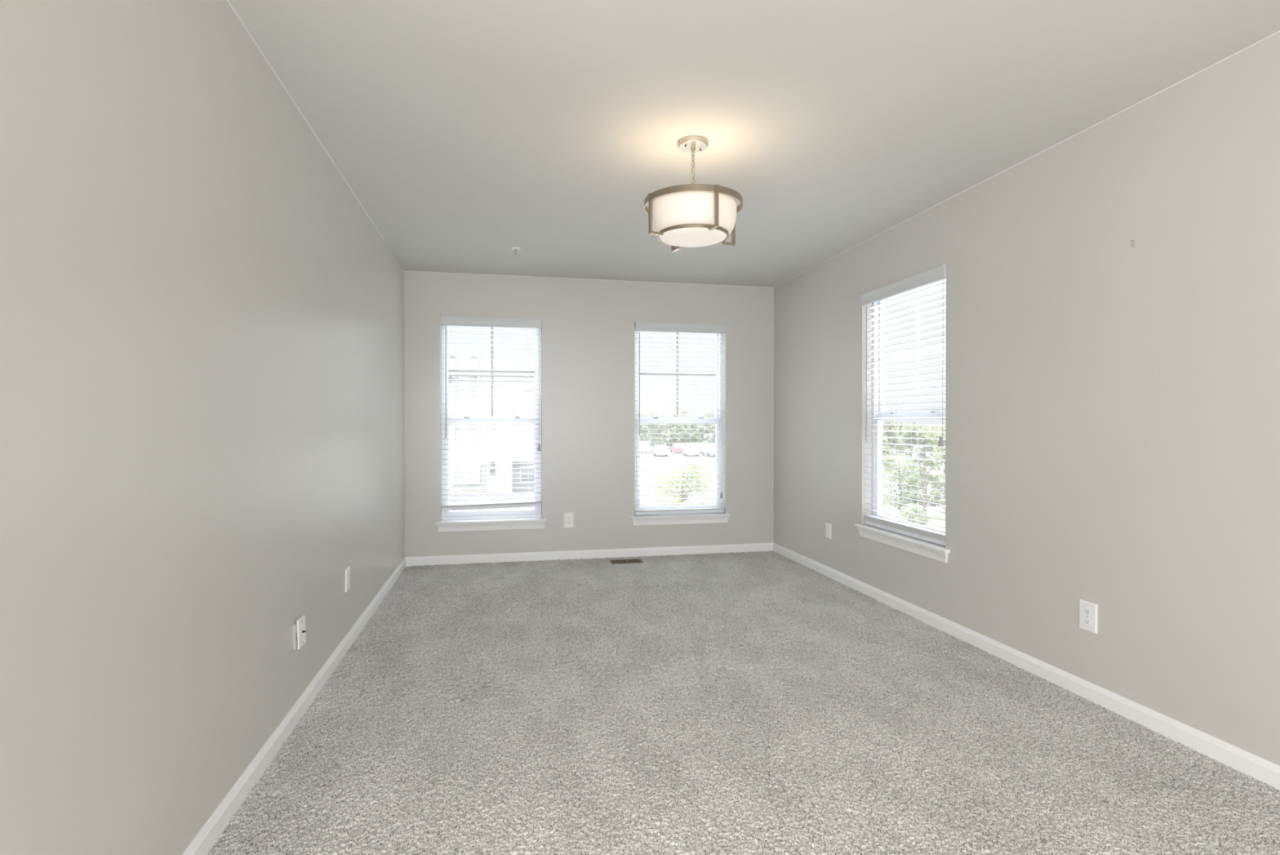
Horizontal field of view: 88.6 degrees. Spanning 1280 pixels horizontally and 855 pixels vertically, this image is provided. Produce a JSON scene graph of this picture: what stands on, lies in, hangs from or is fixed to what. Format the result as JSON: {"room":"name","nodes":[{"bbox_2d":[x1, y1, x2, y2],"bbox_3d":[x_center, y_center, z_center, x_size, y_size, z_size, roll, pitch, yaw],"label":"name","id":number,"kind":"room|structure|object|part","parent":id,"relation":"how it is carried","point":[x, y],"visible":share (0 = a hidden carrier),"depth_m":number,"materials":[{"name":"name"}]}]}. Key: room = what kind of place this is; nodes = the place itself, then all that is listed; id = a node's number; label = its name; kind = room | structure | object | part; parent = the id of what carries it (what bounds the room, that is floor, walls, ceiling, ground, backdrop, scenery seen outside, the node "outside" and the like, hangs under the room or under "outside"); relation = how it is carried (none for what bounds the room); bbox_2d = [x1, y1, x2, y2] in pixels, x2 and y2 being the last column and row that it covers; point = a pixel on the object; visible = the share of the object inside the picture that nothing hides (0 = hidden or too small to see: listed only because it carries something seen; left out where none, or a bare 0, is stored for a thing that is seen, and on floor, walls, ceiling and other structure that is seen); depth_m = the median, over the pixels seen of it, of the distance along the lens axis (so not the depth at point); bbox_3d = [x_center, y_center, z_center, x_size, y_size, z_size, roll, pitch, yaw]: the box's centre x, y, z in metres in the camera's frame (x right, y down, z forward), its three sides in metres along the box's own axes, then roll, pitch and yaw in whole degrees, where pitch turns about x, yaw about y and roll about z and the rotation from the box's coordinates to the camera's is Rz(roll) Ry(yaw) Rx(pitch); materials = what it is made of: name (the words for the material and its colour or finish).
{"room":"empty living room","nodes":[
{"label":"empty living room","id":0,"kind":"room"},
{"bbox_2d":[0,0,404,854],"bbox_3d":[-1.009,-0.040,0.000,0.160,2.760,12.410,0,0,-12],"label":"wall","id":1,"kind":"structure","parent":0,"point":[202,424],"depth_m":1.78,"materials":[{"name":"beige paint"}]},
{"bbox_2d":[182,557,406,854],"bbox_3d":[-0.924,1.280,0.025,0.014,0.087,12.409,0,0,-12],"label":"baseboard","id":2,"kind":"structure","parent":1,"relation":"attached to","point":[204,841],"depth_m":2.61,"materials":[{"name":"white paint"}]},
{"bbox_2d":[292,614,306,649],"bbox_3d":[-1.512,0.912,2.923,0.037,0.128,0.104,0,0,-12],"label":"cable wall plate","id":3,"kind":"object","parent":1,"relation":"attached to","point":[299,632],"visible":1,"depth_m":2.90,"materials":[{"name":"white plastic"}]},
{"bbox_3d":[-1.512,0.912,2.931,0.011,0.128,0.088,0,0,-9],"label":"plate","id":4,"kind":"part","parent":3,"relation":"part of","materials":[{"name":"white plastic"}]},
{"bbox_2d":[226,0,383,239],"bbox_3d":[-0.822,-1.416,-0.509,0.003,0.003,11.350,0,0,-12],"label":"trim","id":5,"kind":"structure","parent":1,"relation":"attached to","point":[227,0],"depth_m":2.85,"materials":[{"name":"white paint"}]},
{"bbox_2d":[345,566,350,591],"bbox_3d":[-1.722,0.895,3.871,0.010,0.132,0.094,0,0,-12],"label":"electrical outlet","id":6,"kind":"object","parent":1,"relation":"attached to","point":[348,570],"visible":1,"depth_m":3.85,"materials":[{"name":"white plastic"}]},
{"bbox_2d":[404,271,773,556],"bbox_3d":[-0.413,-0.075,6.542,3.977,2.760,0.160,0,0,-12],"label":"wall","id":7,"kind":"structure","parent":0,"point":[588,327],"depth_m":6.45,"materials":[{"name":"beige paint"}]},
{"bbox_2d":[435,324,546,531],"bbox_3d":[-1.423,-0.037,6.312,1.036,2.025,0.196,0,0,-12],"label":"window","id":8,"kind":"structure","parent":7,"relation":"in","point":[478,520],"depth_m":6.31,"materials":[{"name":"white plastic"}]},
{"bbox_3d":[-1.416,0.896,6.282,1.036,0.020,0.122,0,0,-12],"label":"sill","id":9,"kind":"part","parent":8,"relation":"part of","materials":[{"name":"white paint"}]},
{"bbox_2d":[440,315,542,510],"bbox_3d":[-1.416,-0.134,6.277,0.938,1.831,0.086,0,0,-12],"label":"window blind","id":10,"kind":"object","parent":8,"relation":"attached to","point":[446,320],"visible":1,"depth_m":6.25,"materials":[{"name":"white plastic"}]},
{"bbox_3d":[-1.419,0.759,6.297,0.930,0.046,0.052,0,0,-12],"label":"rail","id":11,"kind":"part","parent":10,"relation":"part of","materials":[{"name":"white plastic"}]},
{"bbox_3d":[-1.308,-0.123,6.316,0.001,1.736,0.054,0,0,-12],"label":"ladder cord","id":12,"kind":"part","parent":10,"relation":"part of","materials":[{"name":"white fabric"}]},
{"bbox_3d":[-0.977,-0.403,6.351,0.002,1.137,0.004,0,0,-12],"label":"lift cord","id":13,"kind":"part","parent":10,"relation":"part of","materials":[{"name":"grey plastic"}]},
{"bbox_3d":[-1.438,-0.540,6.383,0.868,0.948,0.026,0,0,-12],"label":"sash","id":14,"kind":"part","parent":8,"relation":"part of","materials":[{"name":"white plastic"}]},
{"bbox_3d":[-1.432,0.380,6.356,0.868,0.937,0.034,0,0,-12],"label":"sash","id":15,"kind":"part","parent":8,"relation":"part of","materials":[{"name":"white plastic"}]},
{"bbox_2d":[564,511,573,527],"bbox_3d":[-0.695,0.902,6.402,0.094,0.150,0.010,0,0,-12],"label":"electrical outlet","id":16,"kind":"object","parent":7,"relation":"attached to","point":[568,516],"visible":1,"depth_m":6.40,"materials":[{"name":"white plastic"}]},
{"bbox_2d":[404,542,773,566],"bbox_3d":[-0.396,1.246,6.464,3.657,0.087,0.014,0,0,-12],"label":"baseboard","id":17,"kind":"structure","parent":7,"relation":"attached to","point":[691,549],"depth_m":6.42,"materials":[{"name":"white paint"}]},
{"bbox_2d":[413,271,766,287],"bbox_3d":[-0.397,-1.453,6.454,3.657,0.003,0.003,0,0,-12],"label":"trim","id":18,"kind":"structure","parent":7,"relation":"attached to","point":[413,271],"depth_m":6.42,"materials":[{"name":"white paint"}]},
{"bbox_2d":[630,330,730,525],"bbox_3d":[0.400,-0.039,6.690,1.040,2.025,0.196,0,0,-12],"label":"window","id":19,"kind":"structure","parent":7,"relation":"in","point":[713,517],"depth_m":6.72,"materials":[{"name":"white plastic"}]},
{"bbox_3d":[0.385,-0.543,6.760,0.872,0.948,0.026,0,0,-12],"label":"sash","id":20,"kind":"part","parent":19,"relation":"part of","materials":[{"name":"white plastic"}]},
{"bbox_3d":[0.392,0.378,6.733,0.872,0.937,0.034,0,0,-12],"label":"sash","id":21,"kind":"part","parent":19,"relation":"part of","materials":[{"name":"glass"}]},
{"bbox_2d":[635,321,725,514],"bbox_3d":[0.408,-0.090,6.654,0.942,1.921,0.086,0,0,-12],"label":"window blind","id":22,"kind":"object","parent":19,"relation":"attached to","point":[639,326],"visible":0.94,"depth_m":6.65,"materials":[{"name":"white plastic"}]},
{"bbox_3d":[0.404,0.856,6.675,0.934,0.028,0.052,0,0,-12],"label":"rail","id":23,"kind":"part","parent":22,"relation":"part of","materials":[{"name":"white plastic"}]},
{"bbox_3d":[0.832,-0.155,6.727,0.002,1.637,0.004,0,0,-12],"label":"lift cord","id":24,"kind":"part","parent":22,"relation":"part of","materials":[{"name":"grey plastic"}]},
{"bbox_3d":[0.408,0.894,6.659,1.040,0.020,0.122,0,0,-12],"label":"sill","id":25,"kind":"part","parent":19,"relation":"part of","materials":[{"name":"white paint"}]},
{"bbox_2d":[206,550,1279,854],"bbox_3d":[0.860,1.323,0.394,3.657,0.018,12.410,0,0,-12],"label":"floor","id":26,"kind":"structure","parent":0,"point":[754,702],"depth_m":2.75,"materials":[{"name":"carpet"}]},
{"bbox_2d":[609,558,643,564],"bbox_3d":[-0.132,1.282,6.285,0.300,0.007,0.150,0,0,-12],"label":"floor vent","id":27,"kind":"object","parent":26,"relation":"in","point":[637,560],"visible":1,"depth_m":6.28,"materials":[{"name":"brown metal"}]},
{"bbox_2d":[228,0,1279,287],"bbox_3d":[0.860,-1.547,0.379,3.977,0.250,12.730,0,0,-12],"label":"ceiling","id":28,"kind":"structure","parent":0,"point":[467,132],"depth_m":2.91,"materials":[{"name":"paint"}]},
{"bbox_2d":[511,246,520,254],"bbox_3d":[-1.006,-1.425,5.305,0.080,0.047,0.080,0,0,-12],"label":"sprinkler head","id":29,"kind":"object","parent":28,"relation":"attached to","point":[515,248],"visible":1,"depth_m":5.29},
{"bbox_2d":[644,135,742,252],"bbox_3d":[0.268,-1.192,3.310,0.495,0.492,0.498,0,0,-12],"label":"pendant lamp","id":30,"kind":"object","parent":28,"relation":"hanging from","point":[695,217],"visible":1,"depth_m":3.17,"materials":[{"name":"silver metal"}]},
{"bbox_2d":[659,227,726,247],"bbox_3d":[0.268,-0.966,3.311,0.336,0.033,0.336,0,0,-12],"label":"diffuser","id":31,"kind":"object","parent":30,"relation":"attached to","point":[677,237],"depth_m":3.28,"materials":[{"name":"white glass"}]},
{"bbox_3d":[0.268,-1.286,3.309,0.016,0.236,0.016,0,0,5],"label":"chain","id":32,"kind":"part","parent":30,"relation":"part of","materials":[{"name":"silver metal"}]},
{"bbox_3d":[0.268,-1.044,3.310,0.436,0.143,0.436,0,0,-12],"label":"lamp shade","id":33,"kind":"part","parent":30,"relation":"part of","materials":[{"name":"white glass"}]},
{"bbox_2d":[773,31,1279,764],"bbox_3d":[2.729,-0.044,0.773,0.160,2.760,12.410,0,0,-12],"label":"wall","id":34,"kind":"structure","parent":0,"point":[1113,415],"depth_m":3.09,"materials":[{"name":"beige paint"}]},
{"bbox_2d":[825,522,831,538],"bbox_3d":[1.628,0.892,5.680,0.010,0.130,0.094,0,0,-12],"label":"electrical outlet","id":35,"kind":"object","parent":34,"relation":"attached to","point":[828,526],"visible":1,"depth_m":5.67,"materials":[{"name":"white plastic"}]},
{"bbox_2d":[854,278,950,562],"bbox_3d":[1.902,-0.093,4.672,0.196,1.895,1.086,0,0,-12],"label":"window","id":36,"kind":"structure","parent":34,"relation":"in","point":[933,550],"depth_m":4.91,"materials":[{"name":"white plastic"}]},
{"bbox_3d":[1.962,-0.139,4.684,0.073,1.803,0.992,0,0,-12],"label":"frame","id":37,"kind":"part","parent":36,"relation":"part of","materials":[{"name":"white plastic"}]},
{"bbox_3d":[1.866,0.774,4.669,0.122,0.020,1.086,0,0,-12],"label":"sill","id":38,"kind":"part","parent":36,"relation":"part of","materials":[{"name":"white paint"}]},
{"bbox_2d":[860,263,946,545],"bbox_3d":[1.867,-0.142,4.664,0.086,1.796,0.988,0,0,-12],"label":"window blind","id":39,"kind":"object","parent":36,"relation":"attached to","point":[936,273],"visible":0.8,"depth_m":4.60,"materials":[{"name":"white plastic"}]},
{"bbox_3d":[1.812,-0.128,5.009,0.054,1.712,0.001,0,0,-12],"label":"ladder cord","id":40,"kind":"part","parent":39,"relation":"part of","materials":[{"name":"white fabric"}]},
{"bbox_3d":[1.883,0.742,4.672,0.052,0.028,0.980,0,0,-12],"label":"rail","id":41,"kind":"part","parent":39,"relation":"part of","materials":[{"name":"white plastic"}]},
{"bbox_3d":[1.907,-0.126,4.550,0.054,1.712,0.001,0,0,-12],"label":"ladder cord","id":42,"kind":"part","parent":39,"relation":"part of","materials":[{"name":"white fabric"}]},
{"bbox_3d":[1.955,-0.124,4.316,0.054,1.712,0.001,0,0,-12],"label":"ladder cord","id":43,"kind":"part","parent":39,"relation":"part of","materials":[{"name":"white fabric"}]},
{"bbox_3d":[1.945,-0.449,4.214,0.004,1.022,0.002,0,0,-12],"label":"lift cord","id":44,"kind":"part","parent":39,"relation":"part of","materials":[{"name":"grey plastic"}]},
{"bbox_3d":[1.943,0.313,4.682,0.034,0.830,0.918,0,0,-12],"label":"sash","id":45,"kind":"part","parent":36,"relation":"part of","materials":[{"name":"white plastic"}]},
{"bbox_3d":[1.976,-0.543,4.684,0.026,0.925,0.918,0,0,-12],"label":"sash","id":46,"kind":"part","parent":36,"relation":"part of","materials":[{"name":"white plastic"}]},
{"bbox_2d":[773,542,1279,790],"bbox_3d":[2.644,1.276,0.762,0.014,0.087,12.409,0,0,-12],"label":"baseboard","id":47,"kind":"structure","parent":34,"relation":"attached to","point":[1267,771],"depth_m":3.16,"materials":[{"name":"white paint"}]},
{"bbox_2d":[774,31,1279,287],"bbox_3d":[2.649,-1.423,0.750,0.003,0.003,12.410,0,0,-12],"label":"trim","id":48,"kind":"structure","parent":34,"relation":"attached to","point":[1278,31],"depth_m":3.15,"materials":[{"name":"white paint"}]},
{"bbox_2d":[1079,599,1097,633],"bbox_3d":[2.151,0.907,3.152,0.010,0.139,0.096,0,0,-12],"label":"electrical outlet","id":49,"kind":"object","parent":34,"relation":"attached to","point":[1087,610],"visible":1,"depth_m":3.15,"materials":[{"name":"white plastic"}]},
{"bbox_2d":[1084,617,1090,624],"bbox_3d":[2.148,0.931,3.151,0.003,0.028,0.035,0,0,-12],"label":"receptacle","id":50,"kind":"object","parent":49,"relation":"attached to","point":[1086,620],"depth_m":3.15,"materials":[{"name":"grey plastic"}]},
{"bbox_2d":[1084,608,1090,614],"bbox_3d":[2.148,0.883,3.151,0.003,0.028,0.035,0,0,-12],"label":"receptacle","id":51,"kind":"object","parent":49,"relation":"attached to","point":[1086,611],"depth_m":3.15,"materials":[{"name":"grey plastic"}]},
{"label":"outside","id":52,"kind":"structure","parent":0,"visible":0},
{"bbox_2d":[448,432,945,530],"bbox_3d":[24.659,3.979,127.663,420.000,0.300,360.000,0,0,-12],"label":"ground","id":53,"kind":"structure","parent":52,"point":[934,513],"depth_m":62.26,"materials":[{"name":"white"}]},
{"bbox_2d":[448,344,534,493],"bbox_3d":[-18.756,-0.935,47.108,23.150,10.400,12.930,0,0,-12],"label":"apartment building","id":54,"kind":"structure","parent":53,"relation":"on","point":[478,398],"depth_m":43.74,"materials":[{"name":"beige"}]},
{"bbox_3d":[-11.998,3.185,43.471,0.620,0.900,0.025,0,0,-12],"label":"house pane","id":55,"kind":"part","parent":54,"relation":"part of","materials":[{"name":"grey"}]},
{"bbox_3d":[-11.998,0.435,43.456,0.620,0.900,0.025,0,0,-12],"label":"house pane","id":56,"kind":"part","parent":54,"relation":"part of","materials":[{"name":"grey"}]},
{"bbox_3d":[-11.998,-2.315,43.441,0.620,0.900,0.025,0,0,-12],"label":"house pane","id":57,"kind":"part","parent":54,"relation":"part of","materials":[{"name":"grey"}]},
{"bbox_3d":[-11.072,3.184,43.663,0.620,0.900,0.025,0,0,-12],"label":"house pane","id":58,"kind":"part","parent":54,"relation":"part of","materials":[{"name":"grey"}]},
{"bbox_3d":[-11.072,0.434,43.648,0.620,0.900,0.025,0,0,-12],"label":"house pane","id":59,"kind":"part","parent":54,"relation":"part of","materials":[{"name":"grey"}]},
{"bbox_3d":[-11.072,-2.316,43.633,0.620,0.900,0.025,0,0,-12],"label":"house pane","id":60,"kind":"part","parent":54,"relation":"part of","materials":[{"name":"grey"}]},
{"bbox_3d":[-7.574,3.180,44.386,0.900,0.900,0.025,0,0,-12],"label":"house pane","id":61,"kind":"part","parent":54,"relation":"part of","materials":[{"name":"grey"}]},
{"bbox_3d":[-7.574,0.430,44.371,0.900,0.900,0.025,0,0,-12],"label":"house pane","id":62,"kind":"part","parent":54,"relation":"part of","materials":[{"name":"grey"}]},
{"bbox_3d":[-7.574,-2.320,44.356,0.900,0.900,0.025,0,0,-12],"label":"house pane","id":63,"kind":"part","parent":54,"relation":"part of","materials":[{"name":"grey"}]},
{"bbox_2d":[640,424,648,440],"bbox_3d":[-1.726,1.008,119.437,6.429,7.096,6.652,0,0,-12],"label":"tree","id":64,"kind":"object","parent":53,"relation":"on","point":[641,426],"visible":0.04,"depth_m":117.47,"materials":[{"name":"green plant"}]},
{"bbox_2d":[638,411,658,445],"bbox_3d":[0.493,0.674,127.787,6.563,7.499,6.755,0,0,-12],"label":"tree","id":65,"kind":"object","parent":53,"relation":"on","point":[651,432],"visible":0.16,"depth_m":126.83,"materials":[{"name":"green plant"}]},
{"bbox_2d":[648,410,671,444],"bbox_3d":[3.762,0.090,137.066,7.349,7.795,6.307,0,0,-12],"label":"tree","id":66,"kind":"object","parent":53,"relation":"on","point":[655,415],"visible":0.08,"depth_m":135.95,"materials":[{"name":"green plant"}]},
{"bbox_2d":[657,412,693,448],"bbox_3d":[6.349,0.591,118.891,6.398,6.779,7.390,0,0,-12],"label":"tree","id":67,"kind":"object","parent":53,"relation":"on","point":[667,433],"visible":0.66,"depth_m":117.46,"materials":[{"name":"green plant"}]},
{"bbox_2d":[671,408,702,442],"bbox_3d":[8.582,0.491,127.617,6.548,7.959,7.172,0,0,-12],"label":"tree","id":68,"kind":"object","parent":53,"relation":"on","point":[684,413],"visible":0.27,"depth_m":126.44,"materials":[{"name":"green plant"}]},
{"bbox_2d":[689,424,712,443],"bbox_3d":[12.964,1.154,136.319,6.097,6.592,6.640,0,0,-12],"label":"tree","id":69,"kind":"object","parent":53,"relation":"on","point":[695,427],"visible":0.25,"depth_m":134.83,"materials":[{"name":"green plant"}]},
{"bbox_2d":[697,410,715,443],"bbox_3d":[13.884,0.582,118.139,7.097,7.608,7.021,0,0,-12],"label":"tree","id":70,"kind":"object","parent":53,"relation":"on","point":[711,428],"visible":0.21,"depth_m":117.63,"materials":[{"name":"green plant"}]},
{"bbox_2d":[882,429,890,455],"bbox_3d":[32.349,2.036,90.462,4.312,4.307,4.256,0,0,-12],"label":"tree","id":71,"kind":"object","parent":53,"relation":"on","point":[884,439],"visible":0.17,"depth_m":89.75,"materials":[{"name":"green plant"}]},
{"bbox_2d":[882,420,902,454],"bbox_3d":[36.836,1.461,96.933,3.968,5.476,4.437,0,0,-12],"label":"tree","id":72,"kind":"object","parent":53,"relation":"on","point":[886,427],"visible":0.7,"depth_m":96.29,"materials":[{"name":"green plant"}]},
{"bbox_2d":[894,420,910,452],"bbox_3d":[41.693,1.580,104.037,5.199,5.504,4.762,0,0,-12],"label":"tree","id":73,"kind":"object","parent":53,"relation":"on","point":[900,426],"visible":0.19,"depth_m":103.91,"materials":[{"name":"green plant"}]},
{"bbox_2d":[882,452,929,509],"bbox_3d":[13.666,2.850,34.291,2.515,3.031,3.048,0,0,37],"label":"tree","id":74,"kind":"object","parent":53,"relation":"on","point":[888,465],"visible":0.62,"depth_m":34.16,"materials":[{"name":"green plant"}]},
{"bbox_2d":[898,502,931,525],"bbox_3d":[11.621,3.819,27.725,1.452,1.377,1.224,0,0,-12],"label":"shrub","id":75,"kind":"object","parent":53,"relation":"on","point":[914,509],"visible":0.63,"depth_m":27.63,"materials":[{"name":"green plant"}]},
{"bbox_2d":[898,421,932,457],"bbox_3d":[36.722,1.848,88.818,4.723,5.407,4.469,0,0,-12],"label":"tree","id":76,"kind":"object","parent":53,"relation":"on","point":[917,428],"visible":0.58,"depth_m":88.21,"materials":[{"name":"green plant"}]},
{"bbox_2d":[911,445,930,460],"bbox_3d":[33.924,3.182,79.045,1.840,1.800,4.488,0,0,27],"label":"parked car","id":77,"kind":"object","parent":53,"relation":"on","point":[915,446],"visible":0.35,"depth_m":77.43,"materials":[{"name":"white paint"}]},
{"bbox_2d":[902,429,945,514],"bbox_3d":[13.614,2.210,31.259,2.196,4.294,1.761,0,0,24],"label":"tree","id":78,"kind":"object","parent":53,"relation":"on","point":[922,434],"visible":0.93,"depth_m":31.18,"materials":[{"name":"green plant"}]},
{"bbox_2d":[910,425,938,455],"bbox_3d":[41.738,1.912,95.424,4.470,4.782,4.596,0,0,-12],"label":"tree","id":79,"kind":"object","parent":53,"relation":"on","point":[925,427],"visible":0.1,"depth_m":94.90,"materials":[{"name":"green plant"}]},
{"bbox_2d":[931,425,944,451],"bbox_3d":[46.833,1.889,101.592,4.027,4.873,4.355,0,0,-12],"label":"tree","id":80,"kind":"object","parent":53,"relation":"on","point":[935,427],"visible":0.09,"depth_m":101.69,"materials":[{"name":"green plant"}]},
{"bbox_2d":[935,421,945,452],"bbox_3d":[41.135,1.577,86.902,4.323,5.454,4.433,0,0,-12],"label":"tree","id":81,"kind":"object","parent":53,"relation":"on","point":[944,422],"visible":0.06,"depth_m":87.73,"materials":[{"name":"green plant"}]},
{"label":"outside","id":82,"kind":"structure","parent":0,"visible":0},
{"bbox_2d":[640,448,907,457],"bbox_3d":[11.083,4.075,104.432,56.000,0.300,24.000,0,0,-12],"label":"parking lot","id":83,"kind":"structure","parent":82,"point":[669,453],"depth_m":96.62,"materials":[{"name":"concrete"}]},
{"bbox_2d":[640,440,653,453],"bbox_3d":[0.896,3.028,102.014,1.840,1.800,4.488,0,0,10],"label":"parked car","id":84,"kind":"object","parent":83,"relation":"on","point":[642,445],"visible":0.7,"depth_m":100.05,"materials":[{"name":"white paint"}]},
{"bbox_2d":[653,444,667,456],"bbox_3d":[2.871,3.232,91.974,1.840,1.500,4.488,0,0,-2],"label":"parked car","id":85,"kind":"object","parent":83,"relation":"on","point":[656,451],"visible":1,"depth_m":89.90,"materials":[{"name":"grey paint"}]},
{"bbox_2d":[670,443,684,453],"bbox_3d":[5.961,3.179,101.845,1.840,1.500,4.488,0,0,-8],"label":"parked car","id":86,"kind":"object","parent":83,"relation":"on","point":[675,447],"visible":0.75,"depth_m":100.42,"materials":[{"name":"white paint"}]},
{"bbox_2d":[683,443,699,456],"bbox_3d":[7.159,3.084,91.739,1.840,1.800,4.488,0,0,-2],"label":"parked car","id":87,"kind":"object","parent":83,"relation":"on","point":[688,446],"visible":0.84,"depth_m":89.75,"materials":[{"name":"white paint"}]},
{"bbox_2d":[697,443,705,451],"bbox_3d":[9.512,3.181,101.575,1.840,1.500,4.488,0,0,-8],"label":"parked car","id":88,"kind":"object","parent":83,"relation":"on","point":[701,446],"visible":0.22,"depth_m":100.05,"materials":[{"name":"grey paint"}]},
{"bbox_2d":[702,443,715,456],"bbox_3d":[9.993,3.085,91.474,1.840,1.800,4.488,0,0,-8],"label":"parked car","id":89,"kind":"object","parent":83,"relation":"on","point":[707,448],"visible":0.67,"depth_m":89.63,"materials":[{"name":"white paint"}]},
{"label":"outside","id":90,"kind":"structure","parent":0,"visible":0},
{"bbox_2d":[448,484,944,511],"bbox_3d":[-17.601,4.457,35.750,140.000,0.300,10.100,0,0,-12],"label":"road","id":91,"kind":"structure","parent":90,"point":[642,492],"depth_m":39.58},
{"bbox_2d":[926,432,945,498],"bbox_3d":[18.175,2.291,39.150,2.689,4.049,2.712,0,0,-12],"label":"tree","id":92,"kind":"object","parent":91,"relation":"on","point":[942,456],"visible":0.23,"depth_m":39.00,"materials":[{"name":"green plant"}]},
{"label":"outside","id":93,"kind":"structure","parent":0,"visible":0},
{"bbox_2d":[882,505,945,511],"bbox_3d":[-16.122,4.475,28.602,140.000,0.300,1.500,0,0,-12],"label":"sidewalk","id":94,"kind":"structure","parent":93,"point":[884,509],"depth_m":34.50,"materials":[{"name":"concrete"}]},
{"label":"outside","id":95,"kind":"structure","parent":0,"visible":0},
{"bbox_3d":[-2.018,4.560,14.721,30.000,0.300,14.400,0,0,-12],"label":"courtyard","id":96,"kind":"object","parent":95,"visible":0},
{"bbox_2d":[641,457,715,506],"bbox_3d":[1.317,2.698,21.897,2.746,3.432,3.048,0,0,-41],"label":"tree","id":97,"kind":"object","parent":96,"relation":"on","point":[686,479],"visible":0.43,"depth_m":21.54,"materials":[{"name":"green plant"}]}
]}

